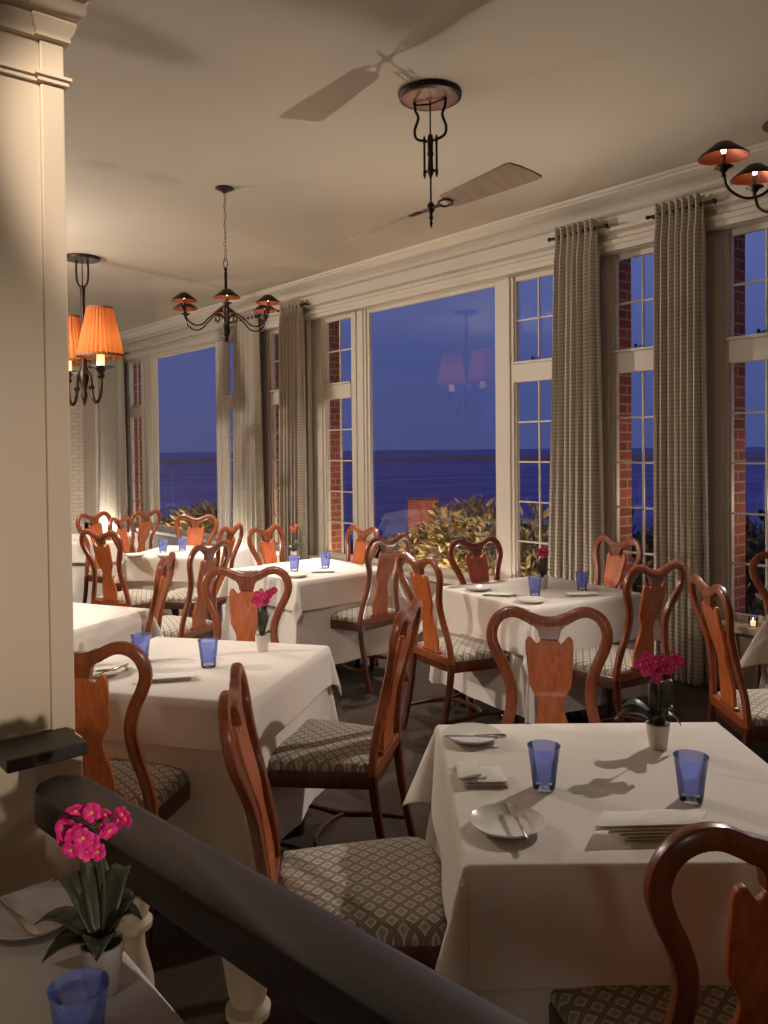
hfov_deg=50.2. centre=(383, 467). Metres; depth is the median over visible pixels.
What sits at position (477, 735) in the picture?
butter knife
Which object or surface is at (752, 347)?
window
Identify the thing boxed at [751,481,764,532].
sailboat
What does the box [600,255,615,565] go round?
trim
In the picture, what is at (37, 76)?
trim
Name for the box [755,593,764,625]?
potted orchid
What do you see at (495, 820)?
bread plate
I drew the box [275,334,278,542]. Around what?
brick pier
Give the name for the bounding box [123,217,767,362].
wall
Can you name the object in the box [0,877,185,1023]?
tablecloth
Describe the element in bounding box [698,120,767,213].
chandelier
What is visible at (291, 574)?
bread plate
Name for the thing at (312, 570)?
napkin
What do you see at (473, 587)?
bread plate
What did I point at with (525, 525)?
tree
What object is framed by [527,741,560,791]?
tumbler
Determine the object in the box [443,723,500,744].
bread plate
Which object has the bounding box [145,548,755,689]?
baseboard
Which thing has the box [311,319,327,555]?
trim
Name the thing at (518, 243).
crown molding
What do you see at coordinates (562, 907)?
tablecloth
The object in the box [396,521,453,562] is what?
shrub
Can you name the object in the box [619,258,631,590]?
brick pier
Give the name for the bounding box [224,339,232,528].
window
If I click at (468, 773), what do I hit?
napkin
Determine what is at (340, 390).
window
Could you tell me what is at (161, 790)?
dining chair
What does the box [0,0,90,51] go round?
crown molding
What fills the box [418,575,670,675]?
tablecloth
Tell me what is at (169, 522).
shrub
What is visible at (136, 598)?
dining chair
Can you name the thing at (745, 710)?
dining chair
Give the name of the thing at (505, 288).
trim
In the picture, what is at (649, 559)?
shrub
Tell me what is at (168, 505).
sailboat
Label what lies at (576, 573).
tumbler
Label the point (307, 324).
trim
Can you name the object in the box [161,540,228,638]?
dining chair
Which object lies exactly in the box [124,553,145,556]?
bread plate
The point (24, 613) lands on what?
wall pillar
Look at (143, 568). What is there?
table overlay
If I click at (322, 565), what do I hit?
tumbler
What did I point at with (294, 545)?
potted orchid
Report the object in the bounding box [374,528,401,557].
shrub
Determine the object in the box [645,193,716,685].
curtain
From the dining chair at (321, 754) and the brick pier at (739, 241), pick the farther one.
the brick pier at (739, 241)
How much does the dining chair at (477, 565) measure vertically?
1.038 m
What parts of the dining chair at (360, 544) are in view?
frame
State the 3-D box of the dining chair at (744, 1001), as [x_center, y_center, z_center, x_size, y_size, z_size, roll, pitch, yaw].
[0.607,1.058,1.556,0.528,1.038,0.582,-1,1,-6]
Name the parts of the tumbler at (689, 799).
glass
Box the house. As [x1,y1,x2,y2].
[350,497,466,571]
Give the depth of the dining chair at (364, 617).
5.57 m
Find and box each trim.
[0,61,71,91]
[83,369,99,528]
[98,379,100,477]
[123,362,135,521]
[140,357,156,528]
[215,341,231,539]
[260,331,276,540]
[304,320,313,554]
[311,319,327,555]
[351,310,368,562]
[496,277,516,579]
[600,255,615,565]
[705,230,729,619]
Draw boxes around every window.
[128,360,141,525]
[155,343,216,537]
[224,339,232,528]
[269,330,278,547]
[323,313,352,559]
[367,282,497,580]
[511,269,552,577]
[611,247,653,588]
[726,222,767,623]
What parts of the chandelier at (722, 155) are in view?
lamp shade, arm, lamp shade, arm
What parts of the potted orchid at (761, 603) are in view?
pot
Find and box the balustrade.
[34,774,529,1023]
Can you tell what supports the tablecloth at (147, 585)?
on the dining table
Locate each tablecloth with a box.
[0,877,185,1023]
[72,562,115,603]
[73,602,163,651]
[91,637,341,751]
[103,685,338,870]
[122,581,225,625]
[217,558,407,623]
[221,596,397,663]
[401,722,767,992]
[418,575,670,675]
[425,807,552,1023]
[429,629,647,723]
[740,615,767,667]
[759,663,767,688]
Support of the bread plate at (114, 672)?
on the tablecloth at (284, 680)
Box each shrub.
[160,499,212,527]
[175,500,232,533]
[374,528,401,557]
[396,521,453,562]
[415,497,496,575]
[439,495,535,576]
[488,498,548,576]
[632,525,653,592]
[745,512,764,615]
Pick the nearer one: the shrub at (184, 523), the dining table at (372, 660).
the dining table at (372, 660)
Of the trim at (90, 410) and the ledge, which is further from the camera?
the trim at (90, 410)
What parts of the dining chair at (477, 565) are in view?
frame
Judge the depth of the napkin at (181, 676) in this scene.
3.08 m
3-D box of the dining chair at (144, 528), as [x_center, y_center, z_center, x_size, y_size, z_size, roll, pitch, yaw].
[-2.611,0.948,8.295,0.582,1.038,0.528,0,1,24]
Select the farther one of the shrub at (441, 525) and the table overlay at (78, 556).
the shrub at (441, 525)
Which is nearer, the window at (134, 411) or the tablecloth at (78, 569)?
the tablecloth at (78, 569)
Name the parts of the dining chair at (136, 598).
frame, rail, seat, seat frame, leg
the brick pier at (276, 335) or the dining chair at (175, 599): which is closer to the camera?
the dining chair at (175, 599)
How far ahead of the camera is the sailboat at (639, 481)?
271.20 m
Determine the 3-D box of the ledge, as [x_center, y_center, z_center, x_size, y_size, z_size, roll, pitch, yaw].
[-0.780,0.639,1.855,0.173,0.030,0.132,-2,2,-40]
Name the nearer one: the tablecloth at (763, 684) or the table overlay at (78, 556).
the tablecloth at (763, 684)
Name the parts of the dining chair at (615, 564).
leg, frame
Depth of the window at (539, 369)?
6.83 m
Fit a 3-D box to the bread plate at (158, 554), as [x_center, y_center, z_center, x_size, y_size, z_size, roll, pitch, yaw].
[-1.800,0.726,6.771,0.171,0.020,0.171,-2,2,-40]
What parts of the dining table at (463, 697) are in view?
leg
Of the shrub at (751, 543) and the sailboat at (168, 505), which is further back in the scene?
the sailboat at (168, 505)
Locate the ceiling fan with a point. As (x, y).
(429, 95)
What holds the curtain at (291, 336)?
hanging from the wall at (762, 220)
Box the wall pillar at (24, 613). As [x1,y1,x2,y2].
[0,30,50,741]
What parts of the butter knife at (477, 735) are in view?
blade, handle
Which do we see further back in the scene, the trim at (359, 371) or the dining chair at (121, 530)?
the trim at (359, 371)
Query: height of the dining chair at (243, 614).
1.038 m
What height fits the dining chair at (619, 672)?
1.038 m
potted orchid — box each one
[251,587,277,651]
[287,524,303,559]
[533,547,549,588]
[614,652,685,750]
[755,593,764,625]
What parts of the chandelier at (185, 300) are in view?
lamp shade, lamp shade, arm, arm, lamp shade, chain, stem, arm, lamp shade, arm, arm, lamp shade, lamp shade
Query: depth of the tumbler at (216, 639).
3.27 m
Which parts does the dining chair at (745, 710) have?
leg, rail, seat frame, seat, leg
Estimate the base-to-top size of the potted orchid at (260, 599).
0.278 m
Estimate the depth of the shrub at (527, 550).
8.74 m
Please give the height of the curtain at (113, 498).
3.202 m
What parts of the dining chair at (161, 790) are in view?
frame, seat, leg, seat frame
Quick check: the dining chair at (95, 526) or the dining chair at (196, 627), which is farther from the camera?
the dining chair at (95, 526)
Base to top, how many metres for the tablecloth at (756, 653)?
0.314 m
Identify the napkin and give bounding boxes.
[94,665,132,670]
[132,672,195,684]
[310,569,334,572]
[449,759,509,786]
[481,592,515,596]
[563,591,599,596]
[595,809,706,839]
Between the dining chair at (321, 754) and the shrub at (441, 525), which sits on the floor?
the dining chair at (321, 754)
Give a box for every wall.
[0,732,82,895]
[70,371,84,533]
[84,522,756,673]
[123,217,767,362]
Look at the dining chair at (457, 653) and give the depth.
4.55 m
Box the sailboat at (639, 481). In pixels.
[633,481,649,506]
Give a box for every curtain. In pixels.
[99,352,128,532]
[230,312,264,563]
[277,299,309,562]
[547,218,609,585]
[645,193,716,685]
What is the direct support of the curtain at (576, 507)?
hanging from the wall at (762, 220)
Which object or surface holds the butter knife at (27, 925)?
on the bread plate at (31, 904)
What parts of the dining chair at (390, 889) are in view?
frame, leg, rail, seat, seat frame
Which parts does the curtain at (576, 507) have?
rod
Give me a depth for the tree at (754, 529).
19.05 m
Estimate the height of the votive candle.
0.060 m
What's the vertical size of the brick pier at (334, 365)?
3.810 m
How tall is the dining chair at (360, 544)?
1.038 m
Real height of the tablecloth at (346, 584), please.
0.260 m
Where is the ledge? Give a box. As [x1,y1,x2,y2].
[0,728,87,773]
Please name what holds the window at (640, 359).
in the wall at (762, 220)
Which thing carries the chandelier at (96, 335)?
hanging from the ceiling
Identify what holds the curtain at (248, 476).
hanging from the wall at (762, 220)
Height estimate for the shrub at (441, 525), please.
1.456 m
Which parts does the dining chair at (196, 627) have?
seat, seat frame, rail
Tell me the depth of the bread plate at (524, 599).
4.63 m
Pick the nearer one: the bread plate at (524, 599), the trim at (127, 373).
the bread plate at (524, 599)
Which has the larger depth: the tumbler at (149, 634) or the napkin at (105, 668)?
the tumbler at (149, 634)
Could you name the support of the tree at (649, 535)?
on the ground
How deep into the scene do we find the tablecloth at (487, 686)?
4.67 m
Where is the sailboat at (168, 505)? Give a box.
[160,469,189,507]
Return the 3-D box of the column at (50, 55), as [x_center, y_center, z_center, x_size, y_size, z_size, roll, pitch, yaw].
[-0.924,-0.613,2.112,0.055,2.525,0.460,-2,2,-40]
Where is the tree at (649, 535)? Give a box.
[632,505,653,591]
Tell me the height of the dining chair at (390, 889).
1.038 m
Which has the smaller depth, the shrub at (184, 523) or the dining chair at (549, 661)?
the dining chair at (549, 661)
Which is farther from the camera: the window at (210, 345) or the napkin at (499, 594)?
the window at (210, 345)
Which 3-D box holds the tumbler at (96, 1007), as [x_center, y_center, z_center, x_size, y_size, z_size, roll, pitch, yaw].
[-0.431,0.787,1.159,0.084,0.109,0.084,-2,2,-40]
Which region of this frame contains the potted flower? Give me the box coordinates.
[34,802,142,998]
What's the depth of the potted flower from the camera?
1.31 m
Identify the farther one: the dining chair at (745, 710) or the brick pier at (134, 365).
the brick pier at (134, 365)
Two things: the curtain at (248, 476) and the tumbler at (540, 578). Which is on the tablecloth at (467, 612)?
the tumbler at (540, 578)
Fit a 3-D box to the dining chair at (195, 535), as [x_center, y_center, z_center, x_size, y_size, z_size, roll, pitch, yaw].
[-1.812,0.960,7.346,0.528,1.038,0.582,0,1,18]
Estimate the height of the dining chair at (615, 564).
1.038 m
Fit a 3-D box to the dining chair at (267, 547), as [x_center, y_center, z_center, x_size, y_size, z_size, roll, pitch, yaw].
[-0.677,0.973,6.227,0.582,1.038,0.528,0,1,29]
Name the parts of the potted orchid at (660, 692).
pot, stem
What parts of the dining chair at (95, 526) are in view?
leg, frame, seat frame, seat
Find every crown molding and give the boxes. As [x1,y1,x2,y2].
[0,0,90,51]
[72,141,767,370]
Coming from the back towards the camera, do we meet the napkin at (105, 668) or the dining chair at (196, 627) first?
the dining chair at (196, 627)
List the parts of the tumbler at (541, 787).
glass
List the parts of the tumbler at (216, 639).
glass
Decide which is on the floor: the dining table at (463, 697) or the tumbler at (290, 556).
the dining table at (463, 697)
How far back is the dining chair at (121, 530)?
7.46 m
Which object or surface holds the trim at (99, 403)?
attached to the wall at (762, 220)
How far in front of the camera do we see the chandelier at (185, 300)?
5.71 m
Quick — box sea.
[159,447,764,602]
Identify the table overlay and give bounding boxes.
[72,532,137,562]
[114,545,256,583]
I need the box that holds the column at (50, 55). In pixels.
[38,39,74,732]
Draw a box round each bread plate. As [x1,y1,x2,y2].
[0,887,73,940]
[91,663,126,677]
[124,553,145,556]
[155,553,176,556]
[236,567,259,572]
[288,572,307,577]
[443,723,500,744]
[464,584,491,590]
[469,803,544,838]
[516,596,545,603]
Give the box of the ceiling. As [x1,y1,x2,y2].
[63,0,767,332]
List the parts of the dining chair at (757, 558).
leg, frame, seat frame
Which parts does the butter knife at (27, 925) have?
handle, blade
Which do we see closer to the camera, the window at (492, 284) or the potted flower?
the potted flower
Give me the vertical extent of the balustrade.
0.910 m
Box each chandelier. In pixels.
[67,253,124,405]
[171,185,280,342]
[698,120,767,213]
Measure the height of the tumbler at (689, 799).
0.109 m
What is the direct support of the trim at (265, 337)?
attached to the wall at (762, 220)
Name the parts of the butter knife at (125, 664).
handle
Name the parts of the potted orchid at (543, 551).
pot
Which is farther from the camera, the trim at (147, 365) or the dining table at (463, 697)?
the trim at (147, 365)
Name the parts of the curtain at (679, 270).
rod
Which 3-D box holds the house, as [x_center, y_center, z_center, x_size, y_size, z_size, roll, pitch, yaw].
[0.825,5.469,25.320,5.200,9.080,6.400,-1,1,0]
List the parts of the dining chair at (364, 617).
leg, seat frame, seat, leg, rail, frame, leg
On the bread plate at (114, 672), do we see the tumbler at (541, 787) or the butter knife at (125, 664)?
the butter knife at (125, 664)
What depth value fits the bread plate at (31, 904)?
1.54 m
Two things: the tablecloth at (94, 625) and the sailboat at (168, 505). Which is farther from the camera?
the sailboat at (168, 505)
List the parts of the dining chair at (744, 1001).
seat frame, seat, frame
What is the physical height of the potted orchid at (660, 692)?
0.276 m
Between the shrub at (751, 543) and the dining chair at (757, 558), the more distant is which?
the shrub at (751, 543)
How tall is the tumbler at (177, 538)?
0.109 m
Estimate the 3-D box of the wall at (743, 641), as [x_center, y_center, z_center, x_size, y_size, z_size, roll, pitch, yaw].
[0.431,1.248,7.796,0.150,0.390,17.800,-2,2,-40]
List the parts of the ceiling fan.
blade, motor rod, blade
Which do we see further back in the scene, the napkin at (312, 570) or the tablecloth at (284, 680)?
the napkin at (312, 570)
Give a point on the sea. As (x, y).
(393, 482)
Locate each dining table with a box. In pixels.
[370,658,374,669]
[459,692,615,723]
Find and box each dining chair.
[74,641,189,964]
[76,511,118,603]
[79,529,178,615]
[108,515,135,590]
[130,509,160,552]
[143,552,175,641]
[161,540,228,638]
[164,523,243,620]
[174,514,218,545]
[201,566,291,642]
[218,662,446,1023]
[247,524,284,565]
[268,597,421,856]
[330,534,410,692]
[345,524,379,665]
[396,551,518,728]
[447,536,503,723]
[486,606,612,723]
[549,821,767,1023]
[568,560,685,722]
[572,535,642,716]
[688,574,767,749]
[749,551,767,688]
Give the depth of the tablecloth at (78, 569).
7.94 m
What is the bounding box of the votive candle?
[748,616,757,626]
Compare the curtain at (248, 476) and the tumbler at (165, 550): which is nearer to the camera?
the tumbler at (165, 550)
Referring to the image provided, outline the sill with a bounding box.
[82,519,760,635]
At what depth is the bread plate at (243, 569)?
5.90 m
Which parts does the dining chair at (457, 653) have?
leg, frame, rail, leg, seat frame, seat, leg, leg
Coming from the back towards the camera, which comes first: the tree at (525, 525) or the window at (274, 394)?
the tree at (525, 525)
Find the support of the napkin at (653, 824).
on the tablecloth at (562, 907)
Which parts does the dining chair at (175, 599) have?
seat, seat frame, rail, frame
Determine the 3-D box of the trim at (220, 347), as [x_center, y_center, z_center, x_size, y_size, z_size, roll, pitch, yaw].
[-2.130,-0.322,10.868,0.088,2.670,0.270,-2,2,-40]
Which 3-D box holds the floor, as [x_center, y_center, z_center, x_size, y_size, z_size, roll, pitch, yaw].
[-3.352,1.603,4.778,10.100,0.120,18.000,-2,2,-40]
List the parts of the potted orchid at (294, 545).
pot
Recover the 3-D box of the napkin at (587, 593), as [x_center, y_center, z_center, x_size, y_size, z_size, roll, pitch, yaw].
[1.154,0.742,4.799,0.200,0.016,0.090,-1,1,-10]
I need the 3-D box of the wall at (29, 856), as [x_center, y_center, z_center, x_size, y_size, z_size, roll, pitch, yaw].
[-0.994,1.114,2.072,0.314,0.925,0.466,-2,2,-40]
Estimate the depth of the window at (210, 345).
12.43 m
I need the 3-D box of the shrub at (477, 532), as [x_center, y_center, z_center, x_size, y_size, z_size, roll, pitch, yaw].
[1.249,1.054,9.302,1.150,1.505,1.210,-2,2,-40]
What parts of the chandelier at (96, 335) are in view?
arm, lamp shade, shade trim, stem, arm, shade trim, shade trim, lamp shade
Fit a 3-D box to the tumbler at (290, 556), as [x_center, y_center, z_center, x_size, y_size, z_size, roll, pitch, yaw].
[-0.642,0.690,5.880,0.084,0.109,0.084,-2,2,-40]
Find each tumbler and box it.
[47,970,109,1023]
[130,633,150,655]
[158,540,167,552]
[177,538,186,550]
[197,638,218,668]
[289,555,299,570]
[320,552,330,567]
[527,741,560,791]
[528,576,541,595]
[575,571,588,590]
[673,750,708,804]
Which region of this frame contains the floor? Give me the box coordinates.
[152,620,767,1023]
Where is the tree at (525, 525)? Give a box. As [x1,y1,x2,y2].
[520,514,548,575]
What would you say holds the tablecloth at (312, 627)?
on the dining table at (372, 660)
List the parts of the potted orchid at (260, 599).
pot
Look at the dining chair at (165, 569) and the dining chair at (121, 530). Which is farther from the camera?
the dining chair at (121, 530)
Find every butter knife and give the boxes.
[0,896,40,934]
[95,663,128,675]
[444,734,505,737]
[506,803,528,840]
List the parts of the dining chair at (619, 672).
seat, leg, seat frame, leg, rail, frame, leg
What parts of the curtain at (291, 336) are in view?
rod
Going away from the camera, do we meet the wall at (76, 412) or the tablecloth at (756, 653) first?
the tablecloth at (756, 653)
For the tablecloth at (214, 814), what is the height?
0.600 m
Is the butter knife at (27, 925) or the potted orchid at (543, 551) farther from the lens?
the potted orchid at (543, 551)
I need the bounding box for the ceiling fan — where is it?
[346,79,541,240]
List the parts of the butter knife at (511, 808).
blade, handle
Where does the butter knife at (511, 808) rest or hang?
on the bread plate at (495, 820)
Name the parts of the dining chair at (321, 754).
leg, seat, seat frame, leg, rail, frame, leg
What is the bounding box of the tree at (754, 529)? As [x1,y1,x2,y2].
[745,509,764,613]
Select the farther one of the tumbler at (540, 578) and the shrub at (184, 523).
the shrub at (184, 523)
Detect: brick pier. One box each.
[133,363,142,522]
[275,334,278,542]
[329,321,343,552]
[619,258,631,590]
[734,234,744,613]
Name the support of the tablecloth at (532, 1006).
on the dining table
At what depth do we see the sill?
7.62 m
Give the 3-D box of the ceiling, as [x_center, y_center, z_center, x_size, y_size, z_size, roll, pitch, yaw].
[-3.386,-1.982,4.703,10.100,0.150,18.000,-2,2,-40]

